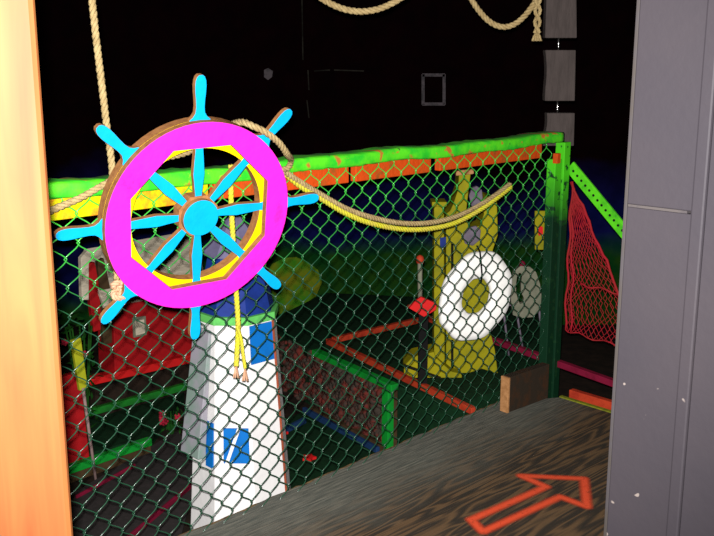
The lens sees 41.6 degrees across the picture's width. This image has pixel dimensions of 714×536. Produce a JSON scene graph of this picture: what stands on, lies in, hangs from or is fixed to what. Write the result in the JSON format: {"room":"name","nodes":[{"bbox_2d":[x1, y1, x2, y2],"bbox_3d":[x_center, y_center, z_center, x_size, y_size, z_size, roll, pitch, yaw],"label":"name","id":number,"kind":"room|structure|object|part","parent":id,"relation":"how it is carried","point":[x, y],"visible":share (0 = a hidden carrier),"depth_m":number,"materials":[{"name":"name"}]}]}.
{"room":"indoor mini golf course","nodes":[
{"label":"indoor mini golf course","id":0,"kind":"room"},
{"bbox_2d":[35,0,636,324],"bbox_3d":[0.000,-1.032,6.276,8.400,3.000,0.100,0,13,0],"label":"wall","id":1,"kind":"structure","parent":0,"point":[153,51],"depth_m":6.20,"materials":[{"name":"black paint"}]},
{"bbox_2d":[264,68,272,79],"bbox_3d":[-0.580,-1.272,6.170,0.060,0.077,0.003,0,13,0],"label":"lamp","id":2,"kind":"object","parent":1,"relation":"attached to","point":[268,72],"depth_m":6.17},
{"bbox_2d":[268,257,321,315],"bbox_3d":[-0.498,0.142,6.485,0.516,0.447,0.003,0,13,0],"label":"bush","id":3,"kind":"object","parent":1,"relation":"attached to","point":[303,268],"visible":0.49,"depth_m":6.47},
{"bbox_2d":[301,0,363,117],"bbox_3d":[-0.156,-1.360,6.147,0.404,0.753,0.012,0,13,0],"label":"joint","id":4,"kind":"object","parent":1,"relation":"attached to","point":[301,0],"visible":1,"depth_m":6.16,"materials":[{"name":"black"}]},
{"bbox_2d":[421,73,445,105],"bbox_3d":[0.502,-1.171,6.173,0.161,0.207,0.016,0,13,0],"label":"picture frame","id":5,"kind":"object","parent":1,"relation":"attached to","point":[423,75],"visible":1,"depth_m":6.17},
{"bbox_2d":[534,210,544,249],"bbox_3d":[0.924,0.091,4.700,0.108,0.766,0.046,0,13,0],"label":"sign","id":6,"kind":"object","parent":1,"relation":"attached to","point":[538,220],"visible":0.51,"depth_m":4.62,"materials":[{"name":"yellow paint"}]},
{"bbox_2d":[538,226,542,235],"bbox_3d":[0.899,-0.182,4.618,0.028,0.050,0.006,0,13,0],"label":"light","id":7,"kind":"object","parent":6,"relation":"attached to","point":[540,229],"depth_m":4.62,"materials":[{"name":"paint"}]},
{"bbox_2d":[58,325,616,532],"bbox_3d":[0.000,1.053,3.821,8.400,0.100,8.400,0,13,0],"label":"ground","id":8,"kind":"structure","parent":0,"point":[576,349],"depth_m":5.75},
{"bbox_2d":[62,371,88,463],"bbox_3d":[-1.251,0.692,4.102,0.030,0.482,0.158,12,17,43],"label":"board","id":9,"kind":"object","parent":8,"relation":"on","point":[76,414],"visible":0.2,"depth_m":4.10,"materials":[{"name":"red paint"}]},
{"bbox_2d":[57,309,106,431],"bbox_3d":[-1.302,0.520,4.450,0.225,0.668,0.229,0,13,0],"label":"shrub","id":10,"kind":"object","parent":8,"relation":"on","point":[89,336],"visible":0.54,"depth_m":4.43,"materials":[{"name":"green plant"}]},
{"bbox_2d":[61,339,67,345],"bbox_3d":[-1.356,0.345,4.365,0.036,0.037,0.018,0,13,0],"label":"flower","id":11,"kind":"object","parent":10,"relation":"on","point":[63,342],"depth_m":4.36,"materials":[{"name":"red plant"}]},
{"bbox_3d":[-1.298,0.557,4.464,0.121,0.590,0.125,0,13,0],"label":"stem","id":12,"kind":"part","parent":10,"relation":"part of","materials":[{"name":"green plastic"}]},
{"bbox_2d":[70,338,96,479],"bbox_3d":[-1.171,0.616,4.039,0.027,0.658,0.074,12,17,43],"label":"flag pole","id":13,"kind":"object","parent":8,"relation":"on","point":[78,358],"visible":0.84,"depth_m":4.00,"materials":[{"name":"metal"}]},
{"bbox_2d":[69,446,150,482],"bbox_3d":[-1.135,0.875,4.227,0.020,0.070,0.485,12,17,42],"label":"board","id":14,"kind":"object","parent":8,"relation":"on","point":[105,465],"visible":0.24,"depth_m":4.23,"materials":[{"name":"green wood"}]},
{"bbox_2d":[68,437,151,473],"bbox_3d":[-1.116,0.834,4.158,0.035,0.035,0.480,11,17,42],"label":"board","id":15,"kind":"object","parent":14,"relation":"on","point":[82,464],"visible":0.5,"depth_m":4.16,"materials":[{"name":"green paint"}]},
{"bbox_2d":[71,430,192,535],"bbox_3d":[-0.932,0.942,4.058,0.529,0.011,1.236,0,13,0],"label":"lane","id":16,"kind":"object","parent":8,"relation":"on","point":[167,450],"visible":0.67,"depth_m":3.95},
{"bbox_2d":[75,464,135,498],"bbox_3d":[-1.081,0.917,4.063,0.010,0.016,0.359,7,14,28],"label":"edging","id":17,"kind":"object","parent":16,"relation":"on","point":[119,473],"visible":0.91,"depth_m":4.05,"materials":[{"name":"pink paint"}]},
{"bbox_2d":[127,483,191,535],"bbox_3d":[-0.778,0.971,3.823,0.012,0.022,0.572,4,13,19],"label":"edging","id":18,"kind":"object","parent":16,"relation":"on","point":[174,499],"visible":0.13,"depth_m":3.78,"materials":[{"name":"pink paint"}]},
{"bbox_2d":[87,392,183,456],"bbox_3d":[-1.116,0.795,4.609,0.913,0.060,0.392,-12,17,-43],"label":"lane","id":19,"kind":"object","parent":8,"relation":"on","point":[130,424],"visible":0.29,"depth_m":4.60,"materials":[{"name":"green fabric"}]},
{"bbox_2d":[88,383,186,415],"bbox_3d":[-1.162,0.675,4.734,0.705,0.035,0.030,-11,17,-41],"label":"board","id":20,"kind":"object","parent":19,"relation":"on","point":[106,407],"visible":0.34,"depth_m":4.76,"materials":[{"name":"green paint"}]},
{"bbox_2d":[78,233,202,417],"bbox_3d":[-1.117,0.272,5.058,0.281,0.887,0.888,12,17,43],"label":"house","id":21,"kind":"object","parent":8,"relation":"on","point":[94,268],"visible":0.59,"depth_m":4.92,"materials":[{"name":"red paint"}]},
{"bbox_3d":[-1.121,0.529,4.963,0.060,0.061,0.672,12,17,43],"label":"sill","id":22,"kind":"part","parent":21,"relation":"part of","materials":[{"name":"red paint"}]},
{"bbox_2d":[159,407,182,435],"bbox_3d":[-0.909,0.758,4.605,0.125,0.136,0.125,0,13,0],"label":"clump","id":23,"kind":"object","parent":8,"relation":"on","point":[165,421],"visible":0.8,"depth_m":4.58,"materials":[{"name":"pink plant"}]},
{"bbox_3d":[-0.928,0.741,4.554,0.036,0.037,0.018,0,13,0],"label":"flower","id":24,"kind":"part","parent":23,"relation":"part of","materials":[{"name":"red plant"}]},
{"bbox_3d":[-0.906,0.767,4.604,0.075,0.119,0.078,0,13,0],"label":"stem","id":25,"kind":"part","parent":23,"relation":"part of","materials":[{"name":"green plant"}]},
{"bbox_2d":[181,214,289,529],"bbox_3d":[-0.456,0.417,3.556,0.408,1.257,0.387,0,13,0],"label":"lighthouse","id":26,"kind":"object","parent":8,"relation":"on","point":[213,248],"visible":0.64,"depth_m":3.44,"materials":[{"name":"white paint"}]},
{"bbox_3d":[-0.592,0.456,3.453,0.073,0.483,0.126,-12,17,-43],"label":"panel","id":27,"kind":"part","parent":26,"relation":"part of","materials":[{"name":"white paint"}]},
{"bbox_2d":[285,412,374,488],"bbox_3d":[-0.146,0.845,4.491,0.749,0.013,0.892,-5,14,-23],"label":"lane","id":28,"kind":"object","parent":8,"relation":"on","point":[313,434],"visible":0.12,"depth_m":4.41,"materials":[{"name":"green fabric"}]},
{"bbox_2d":[285,417,305,431],"bbox_3d":[-0.336,0.789,4.635,0.020,0.030,0.263,8,15,33],"label":"curb","id":29,"kind":"object","parent":28,"relation":"on","point":[288,428],"visible":0.46,"depth_m":4.67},
{"bbox_2d":[303,454,315,460],"bbox_3d":[-0.217,0.870,4.312,0.062,0.012,0.065,0,13,0],"label":"cutout","id":30,"kind":"object","parent":28,"relation":"on","point":[310,457],"visible":0.78,"depth_m":4.30,"materials":[{"name":"paint"}]},
{"bbox_2d":[302,407,379,452],"bbox_3d":[-0.088,0.791,4.628,0.020,0.030,0.637,-9,15,-35],"label":"curb","id":31,"kind":"object","parent":28,"relation":"on","point":[310,413],"visible":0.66,"depth_m":4.60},
{"bbox_2d":[47,131,622,535],"bbox_3d":[-0.061,0.333,3.321,2.988,1.483,0.434,-10,16,-37],"label":"fence","id":32,"kind":"object","parent":8,"relation":"on","point":[318,169],"visible":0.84,"depth_m":3.31,"materials":[{"name":"green metal"}]},
{"bbox_2d":[50,118,293,214],"bbox_3d":[-0.441,-0.275,2.554,0.245,0.253,0.920,12,17,42],"label":"rope","id":33,"kind":"object","parent":32,"relation":"attached to","point":[80,197],"visible":0.5,"depth_m":2.56,"materials":[{"name":"beige fabric"}]},
{"bbox_2d":[54,73,318,338],"bbox_3d":[-0.442,-0.148,2.594,0.780,0.764,0.192,-10,16,-38],"label":"wheel","id":34,"kind":"object","parent":32,"relation":"attached to","point":[196,213],"visible":1,"depth_m":2.56,"materials":[{"name":"paint"}]},
{"bbox_3d":[-0.446,-0.151,2.599,0.117,0.122,0.061,-8,15,-33],"label":"hub plate","id":35,"kind":"part","parent":34,"relation":"part of","materials":[{"name":"teal paint"}]},
{"bbox_2d":[228,164,248,380],"bbox_3d":[-0.366,0.026,2.886,0.032,0.696,0.070,6,14,26],"label":"rope","id":36,"kind":"object","parent":32,"relation":"hanging from","point":[239,344],"visible":0.72,"depth_m":2.91,"materials":[{"name":"yellow fabric"}]},
{"bbox_3d":[-0.123,-0.351,3.116,0.104,0.059,2.803,12,17,43],"label":"rail","id":37,"kind":"part","parent":32,"relation":"part of","materials":[{"name":"green paint"}]},
{"bbox_2d":[281,166,511,225],"bbox_3d":[0.174,-0.286,3.373,0.040,0.309,1.313,12,17,42],"label":"rope","id":38,"kind":"object","parent":32,"relation":"hanging from","point":[289,174],"visible":0.96,"depth_m":3.35,"materials":[{"name":"beige fabric"}]},
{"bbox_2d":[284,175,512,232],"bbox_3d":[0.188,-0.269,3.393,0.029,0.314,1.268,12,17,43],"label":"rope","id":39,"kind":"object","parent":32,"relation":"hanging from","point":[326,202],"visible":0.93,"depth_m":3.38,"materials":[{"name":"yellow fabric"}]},
{"bbox_3d":[0.864,0.177,4.257,0.044,1.340,0.052,12,17,43],"label":"post","id":40,"kind":"part","parent":32,"relation":"part of","materials":[{"name":"paint"}]},
{"bbox_3d":[0.908,0.143,4.295,0.048,1.430,0.048,12,17,43],"label":"post","id":41,"kind":"part","parent":32,"relation":"part of","materials":[{"name":"paint"}]},
{"bbox_2d":[564,181,618,345],"bbox_3d":[1.063,-0.013,4.194,0.303,0.725,0.047,12,17,43],"label":"net","id":42,"kind":"object","parent":32,"relation":"hanging from","point":[575,200],"visible":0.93,"depth_m":4.23,"materials":[{"name":"red fabric"}]},
{"bbox_2d":[277,334,397,450],"bbox_3d":[-0.217,0.589,4.904,0.088,0.347,1.345,-8,15,-33],"label":"wall","id":43,"kind":"structure","parent":8,"relation":"on","point":[295,351],"depth_m":4.66,"materials":[{"name":"brown brick"}]},
{"bbox_3d":[-0.048,0.796,4.660,0.030,0.036,0.637,-9,15,-35],"label":"board","id":44,"kind":"part","parent":43,"relation":"part of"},
{"bbox_3d":[0.143,0.716,4.381,0.036,0.314,0.048,-9,15,-35],"label":"corner post","id":45,"kind":"part","parent":43,"relation":"part of","materials":[{"name":"green paint"}]},
{"bbox_2d":[276,293,540,443],"bbox_3d":[0.207,0.538,5.178,1.600,0.314,1.880,2,13,11],"label":"greens","id":46,"kind":"object","parent":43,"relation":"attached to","point":[320,311],"depth_m":5.09,"materials":[{"name":"green fabric"}]},
{"bbox_2d":[332,317,417,341],"bbox_3d":[0.130,0.340,5.242,0.663,0.030,0.028,-10,16,-38],"label":"rail","id":47,"kind":"object","parent":46,"relation":"on","point":[391,326],"visible":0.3,"depth_m":5.20,"materials":[{"name":"orange paint"}]},
{"bbox_2d":[326,338,475,413],"bbox_3d":[0.173,0.501,4.524,0.028,0.030,1.213,-8,15,-32],"label":"rail","id":48,"kind":"object","parent":46,"relation":"on","point":[370,361],"visible":0.68,"depth_m":4.43,"materials":[{"name":"orange paint"}]},
{"bbox_2d":[407,255,436,390],"bbox_3d":[0.292,0.253,4.273,0.133,0.636,0.050,0,13,0],"label":"sign post","id":49,"kind":"object","parent":46,"relation":"on","point":[427,304],"visible":0.9,"depth_m":4.25,"materials":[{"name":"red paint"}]},
{"bbox_3d":[0.283,0.059,4.234,0.023,0.176,0.021,-5,14,-22],"label":"rod","id":50,"kind":"part","parent":49,"relation":"part of","materials":[{"name":"grey paint"}]},
{"bbox_3d":[0.301,0.367,4.303,0.042,0.400,0.040,0,13,0],"label":"post","id":51,"kind":"part","parent":49,"relation":"part of","materials":[{"name":"black metal"}]},
{"bbox_2d":[403,167,497,377],"bbox_3d":[0.455,0.066,4.526,0.462,1.099,0.235,0,13,0],"label":"mini golf obstacle","id":52,"kind":"object","parent":46,"relation":"on","point":[463,185],"visible":0.59,"depth_m":4.48,"materials":[{"name":"yellow paint"}]},
{"bbox_2d":[438,245,511,340],"bbox_3d":[0.547,0.116,4.405,0.373,0.440,0.141,-6,14,-26],"label":"life ring","id":53,"kind":"object","parent":52,"relation":"hanging from","point":[461,265],"visible":0.82,"depth_m":4.37,"materials":[{"name":"white paint"}]},
{"bbox_3d":[0.571,-0.005,4.389,0.031,0.198,0.156,1,13,6],"label":"cord","id":54,"kind":"part","parent":53,"relation":"part of","materials":[{"name":"white fabric"}]},
{"bbox_2d":[503,261,540,355],"bbox_3d":[0.854,0.207,4.795,0.229,0.501,0.043,1,13,5],"label":"stand","id":55,"kind":"object","parent":46,"relation":"on","point":[525,276],"visible":0.78,"depth_m":4.77,"materials":[{"name":"grey paint"}]},
{"bbox_3d":[0.765,0.323,4.834,0.054,0.259,0.012,9,15,34],"label":"leg","id":56,"kind":"part","parent":55,"relation":"part of","materials":[{"name":"grey paint"}]},
{"bbox_3d":[0.832,0.312,4.819,0.068,0.287,0.010,0,13,0],"label":"leg","id":57,"kind":"part","parent":55,"relation":"part of","materials":[{"name":"grey paint"}]},
{"bbox_3d":[0.858,0.119,4.776,0.160,0.271,0.030,0,13,0],"label":"arch panel","id":58,"kind":"part","parent":55,"relation":"part of","materials":[{"name":"grey paint"}]},
{"bbox_2d":[491,335,612,386],"bbox_3d":[0.898,0.479,4.420,0.042,0.131,0.934,-8,15,-33],"label":"rail","id":59,"kind":"object","parent":46,"relation":"on","point":[584,372],"visible":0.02,"depth_m":4.29,"materials":[{"name":"pink paint"}]},
{"bbox_2d":[178,397,610,535],"bbox_3d":[0.665,1.112,1.800,3.416,0.035,3.738,12,17,43],"label":"floor","id":60,"kind":"structure","parent":0,"point":[429,485],"depth_m":3.28,"materials":[{"name":"brown wood"}]},
{"bbox_2d":[0,0,72,535],"bbox_3d":[-0.557,-0.075,1.186,0.320,2.550,0.100,-4,13,-19],"label":"wooden post","id":61,"kind":"object","parent":60,"relation":"on","point":[35,500],"visible":1,"depth_m":1.21,"materials":[{"name":"orange wood"}]},
{"bbox_2d":[500,362,548,412],"bbox_3d":[0.722,0.512,4.043,0.275,0.157,0.042,-11,16,-40],"label":"board","id":62,"kind":"object","parent":60,"relation":"on","point":[523,387],"visible":1,"depth_m":4.01,"materials":[{"name":"brown wood"}]},
{"bbox_2d":[466,474,591,533],"bbox_3d":[0.591,0.788,3.167,0.360,0.001,0.624,12,17,43],"label":"painted arrow","id":63,"kind":"object","parent":60,"relation":"on","point":[584,482],"visible":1,"depth_m":3.16,"materials":[{"name":"orange paint"}]},
{"bbox_2d":[559,395,610,412],"bbox_3d":[1.585,0.738,3.452,0.020,0.030,2.000,-12,17,-42],"label":"trim","id":64,"kind":"structure","parent":60,"relation":"attached to","point":[561,396],"depth_m":4.07,"materials":[{"name":"paint"}]},
{"bbox_2d":[569,389,611,409],"bbox_3d":[1.387,0.657,3.722,0.030,0.040,1.280,-12,17,-42],"label":"rail","id":65,"kind":"object","parent":64,"relation":"attached to","point":[576,394],"visible":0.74,"depth_m":4.09,"materials":[{"name":"orange paint"}]},
{"bbox_2d":[607,0,713,535],"bbox_3d":[0.882,-0.089,1.249,1.123,2.550,0.040,12,17,43],"label":"wall","id":66,"kind":"structure","parent":0,"point":[671,33],"depth_m":1.61,"materials":[{"name":"grey paint"}]},
{"bbox_2d":[603,0,639,535],"bbox_3d":[0.481,-0.176,1.637,0.006,2.550,0.040,12,17,43],"label":"trim","id":67,"kind":"structure","parent":66,"relation":"attached to","point":[638,1],"depth_m":1.66,"materials":[{"name":"grey metal"}]},
{"bbox_2d":[628,204,690,213],"bbox_3d":[0.523,-0.104,1.610,0.107,0.004,0.043,12,17,43],"label":"trim","id":68,"kind":"structure","parent":66,"relation":"attached to","point":[629,205],"depth_m":1.59,"materials":[{"name":"grey metal"}]},
{"bbox_2d":[666,0,713,535],"bbox_3d":[0.560,-0.151,1.528,0.024,2.550,0.012,12,17,43],"label":"trim","id":69,"kind":"structure","parent":66,"relation":"attached to","point":[706,104],"depth_m":1.56,"materials":[{"name":"grey paint"}]},
{"bbox_3d":[0.000,-1.815,2.669,8.400,0.100,6.800,0,13,0],"label":"ceiling","id":70,"kind":"structure","parent":0,"visible":0},
{"bbox_2d":[88,0,125,304],"bbox_3d":[-0.677,-0.774,2.361,0.111,1.803,0.042,-5,14,-21],"label":"rope","id":71,"kind":"object","parent":70,"relation":"hanging from","point":[116,285],"visible":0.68,"depth_m":2.43,"materials":[{"name":"beige fabric"}]},
{"bbox_2d":[319,0,402,14],"bbox_3d":[0.003,-1.358,3.129,1.239,0.999,0.024,0,13,0],"label":"rope","id":72,"kind":"object","parent":70,"relation":"hanging from","point":[361,11],"visible":1,"depth_m":3.23,"materials":[{"name":"beige fabric"}]},
{"bbox_2d":[469,0,541,40],"bbox_3d":[0.427,-1.408,3.528,0.578,1.085,0.039,0,13,2],"label":"rope","id":73,"kind":"object","parent":70,"relation":"hanging from","point":[534,5],"visible":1,"depth_m":3.62,"materials":[{"name":"beige fabric"}]},
{"bbox_2d":[542,0,576,145],"bbox_3d":[0.883,-1.295,4.066,0.172,1.524,0.060,0,13,0],"label":"boards","id":74,"kind":"object","parent":70,"relation":"hanging from","point":[559,16],"visible":0.9,"depth_m":4.13,"materials":[{"name":"grey wood"}]}
]}

